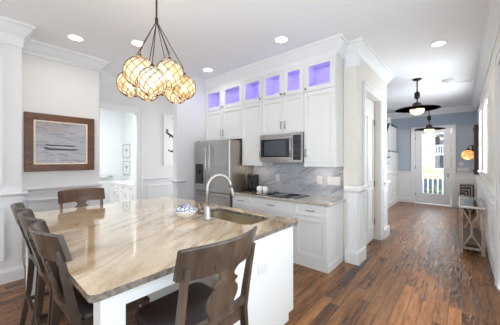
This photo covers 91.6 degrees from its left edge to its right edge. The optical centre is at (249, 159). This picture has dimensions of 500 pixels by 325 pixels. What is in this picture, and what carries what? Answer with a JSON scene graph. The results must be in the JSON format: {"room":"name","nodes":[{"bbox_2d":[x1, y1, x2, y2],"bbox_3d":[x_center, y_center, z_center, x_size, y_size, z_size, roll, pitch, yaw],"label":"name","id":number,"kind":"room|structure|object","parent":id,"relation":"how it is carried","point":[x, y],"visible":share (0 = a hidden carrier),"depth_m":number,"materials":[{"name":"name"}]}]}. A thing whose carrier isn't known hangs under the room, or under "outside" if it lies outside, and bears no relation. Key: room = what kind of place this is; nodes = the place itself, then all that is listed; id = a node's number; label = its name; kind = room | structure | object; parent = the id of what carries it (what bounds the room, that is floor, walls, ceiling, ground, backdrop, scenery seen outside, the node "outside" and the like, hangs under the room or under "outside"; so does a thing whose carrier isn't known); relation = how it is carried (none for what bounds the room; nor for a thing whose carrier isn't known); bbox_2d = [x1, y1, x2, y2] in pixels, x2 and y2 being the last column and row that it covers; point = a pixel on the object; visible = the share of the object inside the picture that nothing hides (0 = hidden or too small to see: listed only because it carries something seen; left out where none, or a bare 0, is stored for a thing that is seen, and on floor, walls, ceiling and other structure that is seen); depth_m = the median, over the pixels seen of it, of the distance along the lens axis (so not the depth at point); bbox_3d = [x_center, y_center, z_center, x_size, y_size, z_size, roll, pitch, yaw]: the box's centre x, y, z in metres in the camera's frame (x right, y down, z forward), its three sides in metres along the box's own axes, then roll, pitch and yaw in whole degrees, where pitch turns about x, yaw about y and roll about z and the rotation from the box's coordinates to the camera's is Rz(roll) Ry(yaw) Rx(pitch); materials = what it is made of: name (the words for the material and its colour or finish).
{"room":"kitchen","nodes":[
{"label":"kitchen","id":0,"kind":"room"},
{"bbox_2d":[0,42,21,192],"bbox_3d":[-3.598,-0.100,2.622,0.470,3.200,1.620,0,0,41],"label":"wall pier","id":1,"kind":"object","parent":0,"point":[12,55],"visible":0.4,"depth_m":3.01,"materials":[{"name":"paint"}]},
{"bbox_2d":[22,53,98,187],"bbox_3d":[-3.458,-0.100,3.604,0.610,3.200,1.985,0,0,41],"label":"wall","id":2,"kind":"structure","parent":0,"point":[49,86],"depth_m":3.75,"materials":[{"name":"paint"}]},
{"bbox_2d":[0,254,25,284],"bbox_3d":[-2.735,1.415,4.058,1.102,0.170,4.920,0,0,41],"label":"baseboard","id":3,"kind":"structure","parent":2,"relation":"attached to","point":[16,273],"depth_m":3.01,"materials":[{"name":"white paint"}]},
{"bbox_2d":[24,111,93,171],"bbox_3d":[-2.900,-0.260,3.753,0.035,0.850,0.868,0,0,41],"label":"framed picture","id":4,"kind":"object","parent":2,"relation":"attached to","point":[52,142],"visible":1,"depth_m":3.70,"materials":[{"name":"brown wood"}]},
{"bbox_2d":[0,56,172,269],"bbox_3d":[-2.696,0.075,4.043,0.462,2.650,5.026,0,0,25],"label":"trim","id":5,"kind":"structure","parent":2,"relation":"attached to","point":[12,244],"depth_m":3.04,"materials":[{"name":"white paint"}]},
{"bbox_2d":[0,177,186,201],"bbox_3d":[-2.723,0.450,4.048,1.135,0.100,4.920,0,0,41],"label":"trim","id":6,"kind":"structure","parent":2,"relation":"attached to","point":[10,196],"depth_m":3.67,"materials":[{"name":"white paint"}]},
{"bbox_2d":[0,15,205,90],"bbox_3d":[-2.696,-1.604,4.024,1.205,0.188,4.920,0,0,41],"label":"trim","id":7,"kind":"structure","parent":2,"relation":"attached to","point":[9,27],"depth_m":3.63,"materials":[{"name":"white paint"}]},
{"bbox_2d":[99,101,142,204],"bbox_3d":[-2.714,0.185,5.002,0.174,2.630,0.950,0,0,41],"label":"door frame","id":8,"kind":"structure","parent":2,"relation":"attached to","point":[139,111],"depth_m":5.24,"materials":[{"name":"white paint"}]},
{"bbox_2d":[0,35,359,67],"bbox_3d":[-1.348,-1.455,3.292,5.815,0.190,1.279,0,0,-17],"label":"trim","id":9,"kind":"structure","parent":2,"relation":"attached to","point":[352,60],"depth_m":3.49,"materials":[{"name":"white paint"}]},
{"bbox_2d":[100,109,121,203],"bbox_3d":[-5.170,-0.100,6.966,0.150,3.200,3.100,0,0,41],"label":"wall","id":10,"kind":"structure","parent":0,"point":[110,121],"depth_m":7.68,"materials":[{"name":"white paint"}]},
{"bbox_2d":[100,175,110,177],"bbox_3d":[-4.519,0.515,7.499,0.130,0.100,0.540,0,0,41],"label":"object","id":11,"kind":"object","parent":10,"relation":"attached to","point":[101,176],"visible":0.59,"depth_m":7.49,"materials":[{"name":"white paint"}]},
{"bbox_2d":[122,113,133,180],"bbox_3d":[-3.021,-0.100,7.048,2.980,3.200,0.150,0,0,41],"label":"wall","id":12,"kind":"structure","parent":0,"point":[127,119],"depth_m":7.60,"materials":[{"name":"white paint"}]},
{"bbox_2d":[123,161,129,174],"bbox_3d":[-3.928,0.250,7.728,0.520,0.440,0.024,0,0,41],"label":"framed print","id":13,"kind":"object","parent":12,"relation":"attached to","point":[126,164],"visible":1,"depth_m":7.73,"materials":[{"name":"grey"}]},
{"bbox_2d":[123,144,129,157],"bbox_3d":[-3.928,-0.280,7.728,0.520,0.440,0.024,0,0,41],"label":"framed print","id":14,"kind":"object","parent":12,"relation":"attached to","point":[126,147],"visible":1,"depth_m":7.73,"materials":[{"name":"grey"}]},
{"bbox_2d":[99,82,172,177],"bbox_3d":[-2.339,-0.100,5.457,0.140,3.200,2.550,0,0,41],"label":"wall","id":15,"kind":"structure","parent":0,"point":[153,111],"depth_m":5.46,"materials":[{"name":"paint"}]},
{"bbox_2d":[163,114,172,165],"bbox_3d":[-1.795,-0.470,5.949,0.033,1.210,0.695,0,0,41],"label":"canvas art","id":16,"kind":"object","parent":15,"relation":"attached to","point":[167,119],"visible":0.52,"depth_m":5.75,"materials":[{"name":"white"}]},
{"bbox_2d":[173,88,205,200],"bbox_3d":[-1.131,-0.100,5.214,0.140,3.200,1.070,0,0,41],"label":"wall","id":17,"kind":"structure","parent":0,"point":[189,117],"depth_m":4.95,"materials":[{"name":"paint"}]},
{"bbox_2d":[0,0,487,113],"bbox_3d":[-1.280,-1.760,4.899,9.630,0.120,15.100,0,0,41],"label":"ceiling","id":18,"kind":"structure","parent":0,"point":[223,36],"depth_m":3.19,"materials":[{"name":"paint"}]},
{"bbox_2d":[66,34,84,41],"bbox_3d":[-2.420,-1.693,3.372,0.212,0.012,0.212,0,0,41],"label":"recessed light","id":19,"kind":"object","parent":18,"relation":"in","point":[74,37],"visible":1,"depth_m":3.36,"materials":[{"name":"white paint"}]},
{"bbox_2d":[130,40,145,46],"bbox_3d":[-1.630,-1.693,3.532,0.212,0.012,0.212,0,0,41],"label":"recessed light","id":20,"kind":"object","parent":18,"relation":"in","point":[138,43],"visible":0.88,"depth_m":3.53,"materials":[{"name":"white paint"}]},
{"bbox_2d":[116,0,195,103],"bbox_3d":[-0.928,-1.141,2.414,0.642,1.118,0.632,0,0,41],"label":"chandelier","id":21,"kind":"object","parent":18,"relation":"hanging from","point":[139,77],"visible":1,"depth_m":2.23,"materials":[{"name":"beige glass"}]},
{"bbox_2d":[202,67,212,71],"bbox_3d":[-0.793,-1.693,4.567,0.212,0.012,0.212,0,0,41],"label":"recessed light","id":22,"kind":"object","parent":18,"relation":"in","point":[206,69],"visible":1,"depth_m":4.54,"materials":[{"name":"white paint"}]},
{"bbox_2d":[274,36,288,43],"bbox_3d":[0.440,-1.693,3.425,0.212,0.012,0.212,0,0,41],"label":"recessed light","id":23,"kind":"object","parent":18,"relation":"in","point":[279,39],"visible":1,"depth_m":3.41,"materials":[{"name":"white paint"}]},
{"bbox_2d":[395,78,440,114],"bbox_3d":[3.508,-1.323,5.101,0.800,0.754,0.800,0,0,41],"label":"pendant lamp","id":24,"kind":"object","parent":18,"relation":"hanging from","point":[417,108],"visible":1,"depth_m":5.05,"materials":[{"name":"brown metal"}]},
{"bbox_2d":[414,111,444,132],"bbox_3d":[5.566,-1.268,7.552,0.800,0.864,0.800,0,0,41],"label":"pendant lamp","id":25,"kind":"object","parent":18,"relation":"hanging from","point":[429,128],"visible":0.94,"depth_m":7.50,"materials":[{"name":"brown metal"}]},
{"bbox_2d":[429,40,447,47],"bbox_3d":[2.749,-1.693,3.547,0.212,0.012,0.212,0,0,41],"label":"recessed light","id":26,"kind":"object","parent":18,"relation":"in","point":[441,42],"visible":1,"depth_m":3.53,"materials":[{"name":"white paint"}]},
{"bbox_2d":[442,78,453,81],"bbox_3d":[4.210,-1.679,5.166,0.210,0.043,0.210,0,0,41],"label":"smoke detector","id":27,"kind":"object","parent":18,"relation":"attached to","point":[450,79],"visible":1,"depth_m":5.12,"materials":[{"name":"white plastic"}]},
{"bbox_2d":[0,201,499,324],"bbox_3d":[0.015,1.550,3.782,5.610,0.100,14.920,0,0,41],"label":"floor","id":28,"kind":"structure","parent":0,"point":[418,274],"depth_m":2.90,"materials":[{"name":"brown wood"}]},
{"bbox_2d":[10,202,61,324],"bbox_3d":[-1.714,0.932,2.157,0.456,1.136,0.594,0,0,41],"label":"counter stool","id":29,"kind":"object","parent":28,"relation":"on","point":[16,208],"visible":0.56,"depth_m":2.04,"materials":[{"name":"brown wood"}]},
{"bbox_2d":[17,210,73,324],"bbox_3d":[-1.349,0.932,1.839,0.456,1.136,0.594,0,0,41],"label":"counter stool","id":30,"kind":"object","parent":28,"relation":"on","point":[27,217],"visible":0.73,"depth_m":1.68,"materials":[{"name":"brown wood"}]},
{"bbox_2d":[57,188,104,208],"bbox_3d":[-1.966,0.932,2.936,0.594,1.136,0.496,0,0,41],"label":"counter stool","id":31,"kind":"object","parent":28,"relation":"on","point":[80,196],"visible":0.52,"depth_m":3.09,"materials":[{"name":"brown wood"}]},
{"bbox_2d":[29,220,149,324],"bbox_3d":[-0.980,0.932,1.516,0.456,1.136,0.594,0,0,41],"label":"counter stool","id":32,"kind":"object","parent":28,"relation":"on","point":[51,247],"visible":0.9,"depth_m":1.29,"materials":[{"name":"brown wood"}]},
{"bbox_2d":[26,196,297,324],"bbox_3d":[-0.990,1.040,2.466,2.365,0.920,1.755,0,0,41],"label":"kitchen island","id":33,"kind":"object","parent":28,"relation":"on","point":[122,253],"visible":0.73,"depth_m":1.94,"materials":[{"name":"beige stone"}]},
{"bbox_2d":[173,208,197,218],"bbox_3d":[-0.649,0.540,2.451,0.250,0.080,0.250,0,0,41],"label":"bowl","id":34,"kind":"object","parent":33,"relation":"on","point":[184,215],"visible":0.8,"depth_m":2.36,"materials":[{"name":"white ceramic"}]},
{"bbox_2d":[174,204,196,211],"bbox_3d":[-0.649,0.483,2.451,0.226,0.074,0.226,0,0,41],"label":"decorative balls","id":35,"kind":"object","parent":34,"relation":"on","point":[182,208],"visible":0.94,"depth_m":2.40,"materials":[{"name":"ceramic"}]},
{"bbox_2d":[198,173,234,219],"bbox_3d":[-0.321,0.356,2.420,0.376,0.448,0.099,0,0,-21],"label":"faucet","id":36,"kind":"object","parent":33,"relation":"on","point":[206,211],"visible":1,"depth_m":2.36,"materials":[{"name":"silver metal"}]},
{"bbox_2d":[200,211,264,224],"bbox_3d":[-0.202,0.717,2.545,0.810,0.206,0.370,0,0,41],"label":"sink basin","id":37,"kind":"object","parent":33,"relation":"in","point":[236,217],"depth_m":2.75,"materials":[{"name":"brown metal"}]},
{"bbox_2d":[258,262,266,275],"bbox_3d":[0.103,0.880,1.967,0.010,0.075,0.115,0,0,41],"label":"outlet","id":38,"kind":"object","parent":33,"relation":"attached to","point":[262,268],"visible":1,"depth_m":1.96,"materials":[{"name":"white plastic"}]},
{"bbox_2d":[134,226,256,324],"bbox_3d":[-0.287,0.932,1.328,0.594,1.136,0.496,0,0,41],"label":"counter stool","id":39,"kind":"object","parent":28,"relation":"on","point":[197,303],"visible":1,"depth_m":1.20,"materials":[{"name":"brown wood"}]},
{"bbox_2d":[195,139,252,207],"bbox_3d":[-0.567,0.557,4.932,1.040,1.885,0.713,0,0,41],"label":"refrigerator","id":40,"kind":"object","parent":28,"relation":"on","point":[224,157],"visible":0.62,"depth_m":4.60,"materials":[{"name":"silver metal"}]},
{"bbox_2d":[232,195,250,210],"bbox_3d":[0.034,1.058,4.452,0.438,0.884,0.645,0,0,41],"label":"base cabinet","id":41,"kind":"object","parent":28,"relation":"on","point":[239,201],"visible":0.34,"depth_m":4.23,"materials":[{"name":"white paint"}]},
{"bbox_2d":[251,197,294,262],"bbox_3d":[0.517,1.058,4.032,0.838,0.884,0.645,0,0,41],"label":"base cabinet","id":42,"kind":"object","parent":28,"relation":"on","point":[261,205],"visible":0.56,"depth_m":3.77,"materials":[{"name":"white paint"}]},
{"bbox_2d":[234,191,344,206],"bbox_3d":[0.556,0.598,4.010,1.815,0.035,0.624,0,0,41],"label":"countertop","id":43,"kind":"structure","parent":42,"relation":"on","point":[312,199],"depth_m":3.66,"materials":[{"name":"stone"}]},
{"bbox_2d":[242,173,258,191],"bbox_3d":[0.022,0.417,4.573,0.240,0.325,0.240,0,0,41],"label":"coffee maker","id":44,"kind":"object","parent":43,"relation":"on","point":[252,179],"visible":0.93,"depth_m":4.51,"materials":[{"name":"black plastic"}]},
{"bbox_2d":[256,186,261,191],"bbox_3d":[0.171,0.531,4.443,0.100,0.098,0.100,0,0,-4],"label":"mug","id":45,"kind":"object","parent":43,"relation":"on","point":[259,188],"visible":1,"depth_m":4.41,"materials":[{"name":"white ceramic"}]},
{"bbox_2d":[262,187,267,192],"bbox_3d":[0.271,0.531,4.369,0.100,0.098,0.100,0,0,-4],"label":"mug","id":46,"kind":"object","parent":43,"relation":"on","point":[264,189],"visible":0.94,"depth_m":4.33,"materials":[{"name":"white ceramic"}]},
{"bbox_2d":[257,191,309,198],"bbox_3d":[0.531,0.575,4.016,0.760,0.009,0.450,0,0,41],"label":"cooktop","id":47,"kind":"object","parent":43,"relation":"in","point":[274,194],"visible":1,"depth_m":3.92,"materials":[{"name":"black glass"}]},
{"bbox_2d":[294,202,343,273],"bbox_3d":[1.027,1.058,3.586,0.512,0.884,0.645,0,0,41],"label":"base cabinet","id":48,"kind":"object","parent":28,"relation":"on","point":[319,230],"visible":0.99,"depth_m":3.38,"materials":[{"name":"white paint"}]},
{"bbox_2d":[460,184,473,212],"bbox_3d":[6.357,1.110,7.127,0.310,0.780,0.500,0,0,41],"label":"rack","id":49,"kind":"object","parent":28,"relation":"on","point":[463,191],"visible":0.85,"depth_m":7.04,"materials":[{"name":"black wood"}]},
{"bbox_2d":[459,196,485,256],"bbox_3d":[3.936,1.116,4.329,0.320,0.768,1.300,0,0,41],"label":"console table","id":50,"kind":"object","parent":28,"relation":"on","point":[475,237],"visible":1,"depth_m":3.93,"materials":[{"name":"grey wood"}]},
{"bbox_2d":[253,162,325,196],"bbox_3d":[0.017,-0.100,5.008,4.000,3.200,0.130,0,0,41],"label":"wall","id":51,"kind":"structure","parent":0,"point":[274,162],"depth_m":4.35,"materials":[{"name":"paint"}]},
{"bbox_2d":[206,81,241,140],"bbox_3d":[-0.455,-0.968,5.051,1.083,1.125,0.385,0,0,41],"label":"upper cabinet","id":52,"kind":"object","parent":51,"relation":"attached to","point":[223,104],"visible":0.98,"depth_m":4.95,"materials":[{"name":"white paint"}]},
{"bbox_2d":[205,33,348,91],"bbox_3d":[0.241,-1.594,4.398,2.990,0.208,0.455,0,0,41],"label":"trim","id":53,"kind":"structure","parent":52,"relation":"attached to","point":[336,44],"depth_m":3.90,"materials":[{"name":"white paint"}]},
{"bbox_2d":[242,76,273,165],"bbox_3d":[0.135,-0.715,4.537,0.478,1.630,0.385,0,0,41],"label":"upper cabinet","id":54,"kind":"object","parent":51,"relation":"attached to","point":[251,88],"visible":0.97,"depth_m":4.46,"materials":[{"name":"white paint"}]},
{"bbox_2d":[262,63,303,134],"bbox_3d":[0.623,-0.980,4.111,0.813,1.100,0.385,0,0,41],"label":"upper cabinet","id":55,"kind":"object","parent":51,"relation":"attached to","point":[282,90],"visible":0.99,"depth_m":4.01,"materials":[{"name":"white paint"}]},
{"bbox_2d":[260,132,303,161],"bbox_3d":[0.594,-0.195,4.079,0.807,0.460,0.472,0,0,41],"label":"microwave","id":56,"kind":"object","parent":55,"relation":"attached to","point":[287,147],"visible":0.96,"depth_m":3.88,"materials":[{"name":"silver metal"}]},
{"bbox_2d":[254,164,343,197],"bbox_3d":[0.754,0.325,4.264,1.780,0.510,0.018,0,0,41],"label":"backsplash","id":57,"kind":"structure","parent":51,"relation":"attached to","point":[293,178],"depth_m":4.16,"materials":[{"name":"grey stone"}]},
{"bbox_2d":[317,176,321,183],"bbox_3d":[1.126,0.325,3.922,0.080,0.130,0.010,0,0,41],"label":"outlet","id":58,"kind":"object","parent":57,"relation":"attached to","point":[319,178],"visible":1,"depth_m":3.92,"materials":[{"name":"white plastic"}]},
{"bbox_2d":[327,177,339,185],"bbox_3d":[1.299,0.325,3.770,0.200,0.130,0.010,0,0,41],"label":"light switch","id":59,"kind":"object","parent":57,"relation":"attached to","point":[330,180],"visible":1,"depth_m":3.77,"materials":[{"name":"white plastic"}]},
{"bbox_2d":[304,54,343,166],"bbox_3d":[1.113,-0.715,3.683,0.485,1.630,0.385,0,0,41],"label":"upper cabinet","id":60,"kind":"object","parent":51,"relation":"attached to","point":[323,77],"visible":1,"depth_m":3.56,"materials":[{"name":"white paint"}]},
{"bbox_2d":[344,59,386,260],"bbox_3d":[1.548,-0.100,4.741,1.600,3.200,1.860,0,0,41],"label":"wall","id":61,"kind":"structure","parent":0,"point":[354,77],"depth_m":3.63,"materials":[{"name":"beige paint"}]},
{"bbox_2d":[344,181,390,265],"bbox_3d":[2.045,0.940,4.307,0.420,1.120,2.000,0,0,41],"label":"trim","id":62,"kind":"structure","parent":61,"relation":"attached to","point":[355,253],"depth_m":3.55,"materials":[{"name":"white paint"}]},
{"bbox_2d":[366,98,374,244],"bbox_3d":[2.035,0.200,4.256,0.050,2.580,0.950,0,0,41],"label":"door","id":63,"kind":"structure","parent":61,"relation":"in","point":[370,122],"depth_m":4.38,"materials":[{"name":"white paint"}]},
{"bbox_2d":[363,81,383,245],"bbox_3d":[2.134,0.145,4.170,0.034,2.710,1.190,0,0,41],"label":"trim","id":64,"kind":"structure","parent":61,"relation":"attached to","point":[367,87],"depth_m":4.53,"materials":[{"name":"white paint"}]},
{"bbox_2d":[387,118,398,163],"bbox_3d":[3.852,0.060,7.807,1.020,2.880,3.550,0,0,41],"label":"staircase","id":65,"kind":"structure","parent":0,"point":[391,129],"depth_m":7.96,"materials":[{"name":"white paint"}]},
{"bbox_2d":[387,111,475,172],"bbox_3d":[5.900,-0.100,8.489,3.230,3.200,0.150,0,0,41],"label":"wall","id":66,"kind":"structure","parent":0,"point":[464,122],"depth_m":8.03,"materials":[{"name":"blue paint"}]},
{"bbox_2d":[387,152,399,207],"bbox_3d":[4.181,0.615,7.427,0.075,1.770,3.690,0,0,41],"label":"trim","id":67,"kind":"structure","parent":66,"relation":"attached to","point":[392,167],"depth_m":8.12,"materials":[{"name":"white paint"}]},
{"bbox_2d":[399,197,458,206],"bbox_3d":[6.163,1.415,8.145,2.080,0.170,0.022,0,0,41],"label":"baseboard","id":68,"kind":"structure","parent":66,"relation":"attached to","point":[401,199],"depth_m":8.65,"materials":[{"name":"white paint"}]},
{"bbox_2d":[415,129,450,205],"bbox_3d":[6.143,0.230,8.197,0.979,2.500,0.129,0,0,41],"label":"door","id":69,"kind":"structure","parent":66,"relation":"in","point":[445,198],"depth_m":8.12,"materials":[{"name":"white paint"}]},
{"bbox_2d":[411,124,455,206],"bbox_3d":[6.129,0.180,8.166,1.200,2.640,0.034,0,0,41],"label":"trim","id":70,"kind":"structure","parent":66,"relation":"attached to","point":[453,127],"depth_m":7.84,"materials":[{"name":"white paint"}]},
{"bbox_2d":[398,171,475,201],"bbox_3d":[6.152,0.900,8.132,2.080,1.000,0.055,0,0,41],"label":"trim","id":71,"kind":"structure","parent":66,"relation":"attached to","point":[404,177],"depth_m":7.77,"materials":[{"name":"white paint"}]},
{"bbox_2d":[457,168,468,171],"bbox_3d":[6.719,0.312,7.668,0.261,0.094,0.010,0,0,41],"label":"light switch","id":72,"kind":"object","parent":66,"relation":"attached to","point":[458,169],"visible":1,"depth_m":7.66,"materials":[{"name":"white plastic"}]},
{"bbox_2d":[476,31,499,189],"bbox_3d":[2.146,-0.100,1.844,0.150,3.200,14.800,0,0,41],"label":"wall","id":73,"kind":"structure","parent":0,"point":[489,84],"depth_m":3.61,"materials":[{"name":"beige paint"}]},
{"bbox_2d":[344,0,499,119],"bbox_3d":[0.929,-1.604,2.905,3.080,0.188,14.800,0,0,41],"label":"trim","id":74,"kind":"structure","parent":73,"relation":"attached to","point":[369,57],"depth_m":3.84,"materials":[{"name":"white paint"}]},
{"bbox_2d":[472,125,477,173],"bbox_3d":[6.096,-0.275,6.572,0.105,1.310,0.480,0,0,41],"label":"wooden board","id":75,"kind":"object","parent":73,"relation":"attached to","point":[475,128],"visible":0.98,"depth_m":6.39,"materials":[{"name":"brown wood"}]},
{"bbox_2d":[461,145,473,159],"bbox_3d":[5.982,-0.210,6.659,0.290,0.400,0.290,0,0,41],"label":"wall sconce","id":76,"kind":"object","parent":75,"relation":"attached to","point":[468,154],"visible":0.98,"depth_m":6.58,"materials":[{"name":"orange glass"}]},
{"bbox_2d":[477,103,482,175],"bbox_3d":[5.081,-0.415,5.322,0.120,1.490,1.000,0,0,41],"label":"window","id":77,"kind":"structure","parent":73,"relation":"in","point":[480,111],"depth_m":4.98,"materials":[{"name":"white paint"}]},
{"bbox_2d":[474,174,494,260],"bbox_3d":[4.941,0.900,5.204,0.055,1.000,6.060,0,0,41],"label":"trim","id":78,"kind":"structure","parent":73,"relation":"attached to","point":[483,190],"depth_m":3.76,"materials":[{"name":"white paint"}]},
{"bbox_2d":[475,209,494,278],"bbox_3d":[4.954,1.415,5.193,0.022,0.170,6.060,0,0,41],"label":"baseboard","id":79,"kind":"structure","parent":73,"relation":"attached to","point":[489,252],"depth_m":3.59,"materials":[{"name":"white paint"}]},
{"bbox_2d":[481,90,489,177],"bbox_3d":[4.022,-0.400,4.108,0.120,1.360,0.980,0,0,41],"label":"window","id":80,"kind":"structure","parent":73,"relation":"in","point":[486,101],"depth_m":3.79,"materials":[{"name":"white paint"}]},
{"bbox_2d":[495,44,499,289],"bbox_3d":[2.543,0.140,2.439,0.034,2.720,1.260,0,0,41],"label":"trim","id":81,"kind":"structure","parent":73,"relation":"attached to","point":[497,57],"depth_m":2.83,"materials":[{"name":"white paint"}]},
{"bbox_3d":[-3.976,1.550,5.924,3.220,0.100,3.100,0,0,41],"label":"floor","id":82,"kind":"structure","parent":0,"visible":0},
{"bbox_2d":[109,180,133,202],"bbox_3d":[-3.211,1.062,6.709,2.100,0.875,0.600,0,0,41],"label":"vanity","id":83,"kind":"object","parent":82,"relation":"on","point":[121,190],"visible":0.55,"depth_m":6.69,"materials":[{"name":"white paint"}]},
{"bbox_2d":[109,180,133,185],"bbox_3d":[-3.202,0.642,6.719,2.100,0.035,0.575,0,0,41],"label":"countertop","id":84,"kind":"structure","parent":83,"relation":"on","point":[124,182],"depth_m":6.75,"materials":[{"name":"white stone"}]},
{"label":"outside","id":85,"kind":"structure","parent":0,"visible":0},
{"bbox_3d":[33.758,4.600,38.694,120.000,0.200,77.300,0,0,41],"label":"ground","id":86,"kind":"structure","parent":85,"visible":0},
{"bbox_2d":[422,134,434,167],"bbox_3d":[11.807,-1.500,20.819,6.020,12.000,7.100,0,0,41],"label":"house","id":87,"kind":"structure","parent":86,"relation":"on","point":[428,140],"depth_m":17.33,"materials":[{"name":"white"}]},
{"bbox_2d":[422,164,442,192],"bbox_3d":[9.923,2.325,14.036,6.500,4.350,0.800,0,0,41],"label":"ground outside","id":88,"kind":"structure","parent":86,"relation":"on","point":[426,169],"depth_m":13.48,"materials":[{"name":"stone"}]},
{"bbox_2d":[424,184,441,193],"bbox_3d":[9.184,2.833,11.906,1.254,3.333,1.263,0,0,41],"label":"shrub","id":89,"kind":"object","parent":86,"relation":"on","point":[435,186],"visible":0.09,"depth_m":11.80,"materials":[{"name":"green plant"}]},
{"bbox_2d":[435,134,442,169],"bbox_3d":[23.347,0.850,27.141,8.500,7.300,8.400,0,0,41],"label":"apartment building","id":90,"kind":"structure","parent":86,"relation":"on","point":[438,137],"depth_m":26.02,"materials":[{"name":"grey"}]},
{"bbox_3d":[7.167,1.630,8.976,7.000,0.140,2.250,0,0,41],"label":"floor","id":91,"kind":"structure","parent":0,"visible":0},
{"bbox_2d":[422,174,442,193],"bbox_3d":[7.775,1.010,9.672,7.000,0.860,0.080,0,0,41],"label":"porch railing","id":92,"kind":"object","parent":91,"relation":"on","point":[428,175],"visible":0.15,"depth_m":9.92,"materials":[{"name":"white paint"}]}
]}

